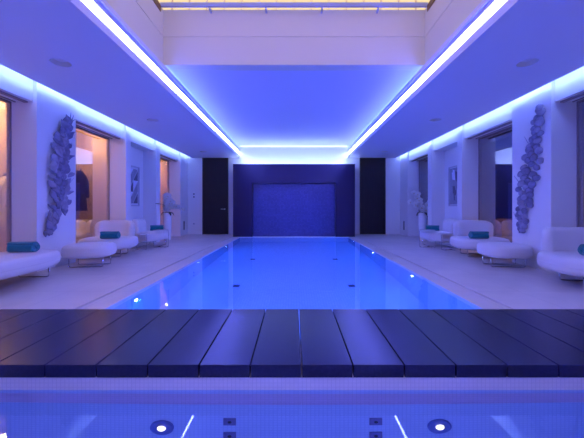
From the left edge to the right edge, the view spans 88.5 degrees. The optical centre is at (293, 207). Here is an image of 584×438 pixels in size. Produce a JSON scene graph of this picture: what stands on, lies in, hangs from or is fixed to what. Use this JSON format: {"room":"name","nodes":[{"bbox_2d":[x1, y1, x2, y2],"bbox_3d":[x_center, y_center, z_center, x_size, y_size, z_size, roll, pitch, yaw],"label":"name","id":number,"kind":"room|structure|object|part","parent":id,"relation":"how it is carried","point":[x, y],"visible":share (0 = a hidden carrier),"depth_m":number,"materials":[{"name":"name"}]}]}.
{"room":"spa","nodes":[
{"label":"spa","id":0,"kind":"room"},
{"bbox_2d":[0,101,166,251],"bbox_3d":[-4.960,-0.540,5.150,1.120,3.320,16.900,0,0,0],"label":"wall","id":1,"kind":"structure","parent":0,"point":[91,150],"depth_m":8.07,"materials":[{"name":"beige paint"}]},
{"bbox_2d":[0,173,5,228],"bbox_3d":[-5.314,-0.155,5.620,0.228,1.050,0.676,0,0,0],"label":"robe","id":2,"kind":"object","parent":1,"relation":"hanging from","point":[3,179],"visible":0.22,"depth_m":5.45,"materials":[{"name":"white fabric"}]},
{"bbox_2d":[76,169,89,210],"bbox_3d":[-5.314,-0.455,7.500,0.228,1.050,0.516,0,0,0],"label":"robe","id":3,"kind":"object","parent":1,"relation":"hanging from","point":[82,183],"visible":0.88,"depth_m":7.44,"materials":[{"name":"black fabric"}]},
{"bbox_2d":[0,64,187,271],"bbox_3d":[-4.315,-0.595,4.125,0.570,3.210,14.650,0,0,0],"label":"wall","id":4,"kind":"structure","parent":0,"point":[38,110],"depth_m":5.22,"materials":[{"name":"white paint"}]},
{"bbox_2d":[0,97,11,247],"bbox_3d":[-4.455,-0.334,3.800,0.060,2.667,1.800,0,0,0],"label":"window","id":5,"kind":"structure","parent":4,"relation":"in","point":[8,103],"depth_m":4.68,"materials":[{"name":"brown metal"}]},
{"bbox_2d":[43,114,74,236],"bbox_3d":[-3.964,-0.612,5.111,0.188,2.176,0.680,0,0,0],"label":"wall sculpture","id":6,"kind":"object","parent":4,"relation":"attached to","point":[60,188],"visible":1,"depth_m":5.05,"materials":[{"name":"grey ceramic"}]},
{"bbox_2d":[76,126,109,219],"bbox_3d":[-4.455,-0.334,6.370,0.060,2.667,1.660,0,0,0],"label":"window","id":7,"kind":"structure","parent":4,"relation":"in","point":[77,127],"depth_m":7.18,"materials":[{"name":"brown metal"}]},
{"bbox_2d":[131,165,139,205],"bbox_3d":[-4.402,-0.600,8.100,0.035,1.100,0.840,0,0,0],"label":"framed picture","id":8,"kind":"object","parent":4,"relation":"attached to","point":[135,171],"visible":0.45,"depth_m":8.34,"materials":[{"name":"grey"}]},
{"bbox_2d":[131,169,137,202],"bbox_3d":[-4.404,-0.600,8.098,0.002,0.940,0.715,0,0,0],"label":"artwork","id":9,"kind":"object","parent":8,"relation":"attached to","point":[134,172],"depth_m":8.28,"materials":[{"name":"grey"}]},
{"bbox_2d":[160,158,168,192],"bbox_3d":[-4.455,-0.334,9.835,0.060,2.667,1.610,0,0,0],"label":"window","id":10,"kind":"structure","parent":4,"relation":"in","point":[160,158],"depth_m":10.62,"materials":[{"name":"brown metal"}]},
{"bbox_2d":[0,0,583,157],"bbox_3d":[0.000,-2.190,4.100,10.000,0.580,14.600,0,0,0],"label":"ceiling","id":11,"kind":"structure","parent":0,"point":[106,75],"depth_m":5.11,"materials":[{"name":"white paint"}]},
{"bbox_2d":[48,58,72,66],"bbox_3d":[-3.050,-1.931,3.920,0.252,0.071,0.252,0,0,0],"label":"recessed light","id":12,"kind":"object","parent":11,"relation":"in","point":[56,61],"visible":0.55,"depth_m":3.98,"materials":[{"name":"white paint"}]},
{"bbox_2d":[146,118,158,121],"bbox_3d":[-3.050,-1.931,6.470,0.252,0.071,0.252,0,0,0],"label":"recessed light","id":13,"kind":"object","parent":11,"relation":"in","point":[148,119],"visible":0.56,"depth_m":6.56,"materials":[{"name":"white paint"}]},
{"bbox_2d":[83,0,237,150],"bbox_3d":[-2.140,-2.162,4.125,0.096,0.024,14.450,0,0,0],"label":"led strip","id":14,"kind":"object","parent":11,"relation":"attached to","point":[90,3],"visible":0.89,"depth_m":4.23,"materials":[{"name":"white plastic"}]},
{"bbox_2d":[241,146,346,146],"bbox_3d":[0.000,-2.344,11.383,4.040,0.028,0.025,0,0,0],"label":"led strip","id":15,"kind":"object","parent":11,"relation":"attached to","point":[241,146],"visible":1,"depth_m":11.37,"materials":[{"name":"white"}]},
{"bbox_2d":[350,0,504,150],"bbox_3d":[2.140,-2.162,4.125,0.096,0.024,14.450,0,0,0],"label":"led strip","id":16,"kind":"object","parent":11,"relation":"attached to","point":[497,3],"visible":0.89,"depth_m":4.23,"materials":[{"name":"white plastic"}]},
{"bbox_2d":[429,118,441,121],"bbox_3d":[3.050,-1.931,6.470,0.252,0.071,0.252,0,0,0],"label":"recessed light","id":17,"kind":"object","parent":11,"relation":"in","point":[434,119],"visible":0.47,"depth_m":6.56,"materials":[{"name":"white paint"}]},
{"bbox_2d":[515,58,539,66],"bbox_3d":[3.050,-1.931,3.920,0.252,0.071,0.252,0,0,0],"label":"recessed light","id":18,"kind":"object","parent":11,"relation":"in","point":[531,61],"visible":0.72,"depth_m":3.98,"materials":[{"name":"white paint"}]},
{"bbox_2d":[0,234,583,309],"bbox_3d":[0.000,1.060,4.200,12.800,0.120,14.800,0,0,0],"label":"floor","id":19,"kind":"structure","parent":0,"point":[484,286],"depth_m":4.38,"materials":[{"name":"tile"}]},
{"bbox_2d":[0,249,60,279],"bbox_3d":[-3.760,0.637,3.500,0.922,0.725,2.135,0,0,0],"label":"lounge sofa","id":20,"kind":"object","parent":19,"relation":"on","point":[12,264],"visible":0.98,"depth_m":3.82,"materials":[{"name":"white fabric"}]},
{"bbox_2d":[6,241,39,251],"bbox_3d":[-3.720,0.534,4.124,0.332,0.146,0.148,0,0,-6],"label":"rolled towel","id":21,"kind":"object","parent":20,"relation":"on","point":[29,246],"visible":1,"depth_m":4.07,"materials":[{"name":"teal fabric"}]},
{"bbox_3d":[-3.760,0.905,4.330,0.456,0.190,0.016,0,0,0],"label":"leg","id":22,"kind":"part","parent":20,"relation":"part of","materials":[{"name":"silver metal"}]},
{"bbox_2d":[76,219,91,238],"bbox_3d":[-5.028,0.636,6.965,0.564,0.732,0.534,0,0,-30],"label":"tub chair","id":23,"kind":"object","parent":19,"relation":"on","point":[83,226],"visible":0.45,"depth_m":7.13,"materials":[{"name":"beige fabric"}]},
{"bbox_3d":[-5.020,0.604,6.950,0.500,0.112,0.500,0,0,-30],"label":"seat","id":24,"kind":"part","parent":23,"relation":"part of","materials":[{"name":"beige fabric"}]},
{"bbox_2d":[61,242,116,267],"bbox_3d":[-3.510,0.803,5.170,0.730,0.393,0.690,0,0,-6],"label":"ottoman","id":25,"kind":"object","parent":19,"relation":"on","point":[84,250],"visible":1,"depth_m":4.91,"materials":[{"name":"white fabric"}]},
{"bbox_3d":[-3.496,0.905,5.041,0.556,0.190,0.016,0,0,-6],"label":"leg","id":26,"kind":"part","parent":25,"relation":"part of","materials":[{"name":"silver metal"}]},
{"bbox_3d":[-3.510,0.719,5.170,0.720,0.223,0.680,0,0,-6],"label":"seat","id":27,"kind":"part","parent":25,"relation":"part of","materials":[{"name":"white fabric"}]},
{"bbox_3d":[-3.524,0.905,5.299,0.556,0.190,0.016,0,0,-6],"label":"leg","id":28,"kind":"part","parent":25,"relation":"part of","materials":[{"name":"silver metal"}]},
{"bbox_2d":[78,220,137,257],"bbox_3d":[-3.860,0.637,6.280,1.044,0.725,1.024,0,0,-14],"label":"lounge sofa","id":29,"kind":"object","parent":19,"relation":"on","point":[126,228],"visible":0.62,"depth_m":6.50,"materials":[{"name":"white fabric"}]},
{"bbox_3d":[-3.860,0.719,6.280,1.020,0.223,1.000,0,0,-14],"label":"seat","id":30,"kind":"part","parent":29,"relation":"part of","materials":[{"name":"white fabric"}]},
{"bbox_2d":[100,231,120,238],"bbox_3d":[-3.641,0.534,5.944,0.332,0.146,0.148,0,0,-8],"label":"rolled towel","id":31,"kind":"object","parent":29,"relation":"on","point":[103,234],"visible":1,"depth_m":5.89,"materials":[{"name":"teal fabric"}]},
{"bbox_3d":[-3.953,0.468,6.653,0.796,0.385,0.226,0,0,-14],"label":"backrest","id":32,"kind":"part","parent":29,"relation":"part of","materials":[{"name":"white fabric"}]},
{"bbox_2d":[133,233,149,250],"bbox_3d":[-3.620,0.800,7.120,0.372,0.400,0.372,0,0,0],"label":"side table","id":33,"kind":"object","parent":19,"relation":"on","point":[135,233],"visible":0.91,"depth_m":7.11,"materials":[{"name":"white metal"}]},
{"bbox_2d":[132,219,169,247],"bbox_3d":[-3.730,0.637,7.870,0.720,0.725,1.276,0,0,0],"label":"lounge sofa","id":34,"kind":"object","parent":19,"relation":"on","point":[140,224],"visible":0.76,"depth_m":7.50,"materials":[{"name":"white fabric"}]},
{"bbox_3d":[-3.964,0.468,7.641,0.224,0.385,0.783,0,0,-12],"label":"backrest","id":35,"kind":"part","parent":34,"relation":"part of","materials":[{"name":"white fabric"}]},
{"bbox_3d":[-3.730,0.719,7.870,0.700,0.223,1.260,0,0,0],"label":"seat","id":36,"kind":"part","parent":34,"relation":"part of","materials":[{"name":"white fabric"}]},
{"bbox_2d":[150,225,163,230],"bbox_3d":[-3.681,0.534,8.064,0.332,0.146,0.148,0,0,-20],"label":"rolled towel","id":37,"kind":"object","parent":34,"relation":"on","point":[152,227],"visible":0.91,"depth_m":8.00,"materials":[{"name":"teal fabric"}]},
{"bbox_2d":[153,229,168,247],"bbox_3d":[-3.373,0.777,7.620,0.385,0.445,0.372,0,0,0],"label":"side table","id":38,"kind":"object","parent":19,"relation":"on","point":[158,229],"visible":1,"depth_m":7.61,"materials":[{"name":"white metal"}]},
{"bbox_2d":[163,213,171,240],"bbox_3d":[-3.920,0.574,9.300,0.268,0.852,0.268,0,0,0],"label":"floor vase","id":39,"kind":"object","parent":19,"relation":"on","point":[167,219],"visible":0.84,"depth_m":9.20,"materials":[{"name":"white ceramic"}]},
{"bbox_2d":[155,192,184,215],"bbox_3d":[-3.715,-0.125,9.047,0.756,0.759,0.856,0,0,0],"label":"orchid","id":40,"kind":"object","parent":39,"relation":"in","point":[168,203],"visible":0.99,"depth_m":9.19,"materials":[{"name":"white plant"}]},
{"bbox_2d":[0,345,583,389],"bbox_3d":[0.000,1.534,0.355,4.000,1.032,3.750,0,0,0],"label":"pool edge","id":41,"kind":"object","parent":19,"relation":"in","point":[44,383],"visible":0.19,"depth_m":1.80,"materials":[{"name":"tile"}]},
{"bbox_2d":[0,390,583,437],"bbox_3d":[0.000,1.092,0.200,3.760,0.001,3.200,0,0,0],"label":"water","id":42,"kind":"object","parent":41,"relation":"in","point":[23,413],"depth_m":1.60,"materials":[{"name":"blue liquid"}]},
{"bbox_2d":[0,309,583,377],"bbox_3d":[0.046,0.978,2.293,5.536,0.076,0.994,0,0,0],"label":"wooden deck","id":43,"kind":"object","parent":19,"relation":"on","point":[36,343],"visible":1,"depth_m":2.11,"materials":[{"name":"brown wood"}]},
{"bbox_2d":[418,213,426,240],"bbox_3d":[3.980,0.574,9.300,0.268,0.852,0.268,0,0,0],"label":"floor vase","id":44,"kind":"object","parent":19,"relation":"on","point":[422,218],"visible":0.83,"depth_m":9.20,"materials":[{"name":"white ceramic"}]},
{"bbox_2d":[407,190,427,215],"bbox_3d":[3.942,-0.146,9.294,0.936,0.806,0.438,0,0,0],"label":"orchid","id":45,"kind":"object","parent":44,"relation":"in","point":[417,203],"visible":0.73,"depth_m":9.20,"materials":[{"name":"white plant"}]},
{"bbox_2d":[419,229,434,247],"bbox_3d":[3.373,0.777,7.620,0.385,0.445,0.372,0,0,0],"label":"side table","id":46,"kind":"object","parent":19,"relation":"on","point":[420,229],"visible":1,"depth_m":7.61,"materials":[{"name":"white metal"}]},
{"bbox_2d":[420,219,456,247],"bbox_3d":[3.760,0.637,7.870,0.720,0.725,1.276,0,0,0],"label":"lounge sofa","id":47,"kind":"object","parent":19,"relation":"on","point":[447,223],"visible":0.74,"depth_m":7.54,"materials":[{"name":"white fabric"}]},
{"bbox_2d":[425,225,438,230],"bbox_3d":[3.701,0.534,8.024,0.332,0.146,0.148,0,0,20],"label":"rolled towel","id":48,"kind":"object","parent":47,"relation":"on","point":[431,227],"visible":0.91,"depth_m":7.96,"materials":[{"name":"teal fabric"}]},
{"bbox_3d":[3.760,0.719,7.870,0.700,0.223,1.260,0,0,0],"label":"seat","id":49,"kind":"part","parent":47,"relation":"part of","materials":[{"name":"white fabric"}]},
{"bbox_3d":[3.994,0.468,7.641,0.224,0.385,0.783,0,0,12],"label":"backrest","id":50,"kind":"part","parent":47,"relation":"part of","materials":[{"name":"white fabric"}]},
{"bbox_2d":[438,233,454,250],"bbox_3d":[3.620,0.800,7.120,0.372,0.400,0.372,0,0,0],"label":"side table","id":51,"kind":"object","parent":19,"relation":"on","point":[438,233],"visible":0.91,"depth_m":7.11,"materials":[{"name":"white metal"}]},
{"bbox_2d":[450,220,509,257],"bbox_3d":[3.860,0.637,6.280,1.044,0.725,1.024,0,0,14],"label":"lounge sofa","id":52,"kind":"object","parent":19,"relation":"on","point":[461,228],"visible":0.62,"depth_m":6.48,"materials":[{"name":"white fabric"}]},
{"bbox_3d":[3.953,0.468,6.653,0.796,0.385,0.226,0,0,14],"label":"backrest","id":53,"kind":"part","parent":52,"relation":"part of","materials":[{"name":"white fabric"}]},
{"bbox_2d":[468,231,488,238],"bbox_3d":[3.660,0.534,5.944,0.332,0.146,0.148,0,0,6],"label":"rolled towel","id":54,"kind":"object","parent":52,"relation":"on","point":[472,234],"visible":1,"depth_m":5.89,"materials":[{"name":"teal fabric"}]},
{"bbox_3d":[3.860,0.719,6.280,1.020,0.223,1.000,0,0,14],"label":"seat","id":55,"kind":"part","parent":52,"relation":"part of","materials":[{"name":"white fabric"}]},
{"bbox_2d":[494,219,511,237],"bbox_3d":[5.158,0.636,7.235,0.564,0.732,0.534,0,0,30],"label":"tub chair","id":56,"kind":"object","parent":19,"relation":"on","point":[502,228],"visible":0.5,"depth_m":7.37,"materials":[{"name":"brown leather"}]},
{"bbox_3d":[5.150,0.604,7.220,0.500,0.112,0.500,0,0,30],"label":"seat","id":57,"kind":"part","parent":56,"relation":"part of","materials":[{"name":"fabric"}]},
{"bbox_2d":[477,242,532,267],"bbox_3d":[3.610,0.803,5.170,0.730,0.393,0.690,0,0,6],"label":"ottoman","id":58,"kind":"object","parent":19,"relation":"on","point":[500,250],"visible":1,"depth_m":4.91,"materials":[{"name":"white fabric"}]},
{"bbox_3d":[3.624,0.905,5.299,0.556,0.190,0.016,0,0,6],"label":"leg","id":59,"kind":"part","parent":58,"relation":"part of","materials":[{"name":"silver metal"}]},
{"bbox_3d":[3.610,0.719,5.170,0.720,0.223,0.680,0,0,6],"label":"seat","id":60,"kind":"part","parent":58,"relation":"part of","materials":[{"name":"white fabric"}]},
{"bbox_3d":[3.596,0.905,5.041,0.556,0.190,0.016,0,0,6],"label":"leg","id":61,"kind":"part","parent":58,"relation":"part of","materials":[{"name":"silver metal"}]},
{"bbox_2d":[537,227,583,286],"bbox_3d":[3.980,0.637,3.860,1.302,0.725,1.065,0,0,12],"label":"lounge sofa","id":62,"kind":"object","parent":19,"relation":"on","point":[559,253],"visible":1,"depth_m":4.21,"materials":[{"name":"white fabric"}]},
{"bbox_3d":[3.980,0.719,3.860,1.280,0.223,1.040,0,0,12],"label":"seat","id":63,"kind":"part","parent":62,"relation":"part of","materials":[{"name":"white fabric"}]},
{"bbox_3d":[4.063,0.468,4.250,1.011,0.385,0.238,0,0,12],"label":"backrest","id":64,"kind":"part","parent":62,"relation":"part of","materials":[{"name":"white fabric"}]},
{"bbox_3d":[4.026,0.905,4.075,0.736,0.190,0.016,0,0,12],"label":"leg","id":65,"kind":"part","parent":62,"relation":"part of","materials":[{"name":"silver metal"}]},
{"bbox_2d":[577,244,583,254],"bbox_3d":[3.841,0.534,3.804,0.332,0.146,0.148,0,0,14],"label":"rolled towel","id":66,"kind":"object","parent":62,"relation":"on","point":[580,249],"visible":1,"depth_m":3.86,"materials":[{"name":"teal fabric"}]},
{"bbox_3d":[0.000,1.685,6.375,4.000,1.330,8.290,0,0,0],"label":"basin","id":67,"kind":"object","parent":19,"relation":"in","visible":0},
{"bbox_2d":[108,237,479,330],"bbox_3d":[0.000,1.018,6.375,3.760,0.001,8.050,0,0,0],"label":"pool water","id":68,"kind":"object","parent":67,"relation":"in","point":[265,273],"visible":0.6,"depth_m":4.10,"materials":[{"name":"blue liquid"}]},
{"bbox_2d":[106,0,481,70],"bbox_3d":[0.000,-2.815,1.475,4.714,0.910,7.350,0,0,0],"label":"wall","id":69,"kind":"structure","parent":0,"point":[182,40],"depth_m":4.95,"materials":[{"name":"white paint"}]},
{"bbox_2d":[160,2,427,12],"bbox_3d":[0.000,-3.261,4.889,4.314,0.102,0.119,0,0,0],"label":"trim","id":70,"kind":"structure","parent":69,"relation":"attached to","point":[209,5],"depth_m":4.83,"materials":[{"name":"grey metal"}]},
{"bbox_2d":[158,0,429,9],"bbox_3d":[0.000,-3.660,1.485,4.714,0.780,7.170,0,0,0],"label":"window","id":71,"kind":"structure","parent":69,"relation":"in","point":[158,0],"depth_m":5.05,"materials":[{"name":"glass"}]},
{"bbox_2d":[153,0,434,11],"bbox_3d":[0.000,-3.220,1.420,4.314,0.100,6.840,0,0,0],"label":"trim","id":72,"kind":"structure","parent":69,"relation":"attached to","point":[156,2],"depth_m":4.75,"materials":[{"name":"brown"}]},
{"bbox_2d":[233,164,354,236],"bbox_3d":[0.000,-0.260,10.775,4.230,2.530,0.750,0,0,0],"label":"wall","id":73,"kind":"structure","parent":0,"point":[268,199],"depth_m":10.40,"materials":[{"name":"tile"}]},
{"bbox_3d":[0.000,0.069,10.590,2.880,1.872,0.060,0,0,0],"label":"panel","id":74,"kind":"part","parent":73,"relation":"part of","materials":[{"name":"tile"}]},
{"bbox_2d":[188,146,399,233],"bbox_3d":[0.000,-0.795,11.475,8.400,3.610,0.150,0,0,0],"label":"wall","id":75,"kind":"structure","parent":0,"point":[248,155],"depth_m":11.40,"materials":[{"name":"white paint"}]},
{"bbox_2d":[202,158,227,233],"bbox_3d":[-2.980,-0.449,11.345,0.970,2.897,0.109,0,0,0],"label":"door","id":76,"kind":"structure","parent":75,"relation":"in","point":[214,170],"depth_m":11.35,"materials":[{"name":"black wood"}]},
{"bbox_2d":[360,158,385,233],"bbox_3d":[2.980,-0.449,11.370,0.970,2.897,0.059,0,0,0],"label":"door","id":77,"kind":"structure","parent":75,"relation":"in","point":[372,170],"depth_m":11.35,"materials":[{"name":"black wood"}]},
{"bbox_2d":[400,66,583,271],"bbox_3d":[4.315,-0.595,4.125,0.570,3.210,14.650,0,0,0],"label":"wall","id":78,"kind":"structure","parent":0,"point":[554,198],"depth_m":5.38,"materials":[{"name":"white paint"}]},
{"bbox_2d":[419,158,427,211],"bbox_3d":[4.455,-0.334,9.835,0.060,2.667,1.610,0,0,0],"label":"window","id":79,"kind":"structure","parent":78,"relation":"in","point":[425,158],"depth_m":10.62,"materials":[{"name":"brown metal"}]},
{"bbox_2d":[448,165,456,205],"bbox_3d":[4.402,-0.600,8.100,0.035,1.100,0.840,0,0,0],"label":"framed picture","id":80,"kind":"object","parent":78,"relation":"attached to","point":[452,171],"visible":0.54,"depth_m":8.34,"materials":[{"name":"grey"}]},
{"bbox_2d":[478,126,511,219],"bbox_3d":[4.455,-0.334,6.370,0.060,2.667,1.660,0,0,0],"label":"window","id":81,"kind":"structure","parent":78,"relation":"in","point":[510,127],"depth_m":7.18,"materials":[{"name":"brown metal"}]},
{"bbox_2d":[514,104,545,232],"bbox_3d":[3.968,-0.618,5.106,0.159,2.120,0.647,0,0,0],"label":"wall sculpture","id":82,"kind":"object","parent":78,"relation":"attached to","point":[533,148],"visible":1,"depth_m":5.04,"materials":[{"name":"grey ceramic"}]},
{"bbox_2d":[576,99,583,226],"bbox_3d":[4.455,-0.334,3.800,0.060,2.667,1.800,0,0,0],"label":"window","id":83,"kind":"structure","parent":78,"relation":"in","point":[578,103],"depth_m":4.68,"materials":[{"name":"brown metal"}]},
{"bbox_2d":[421,102,583,242],"bbox_3d":[5.400,-0.540,5.150,2.000,3.320,16.900,0,0,0],"label":"wall","id":84,"kind":"structure","parent":0,"point":[496,150],"depth_m":9.29,"materials":[{"name":"grey paint"}]}
]}

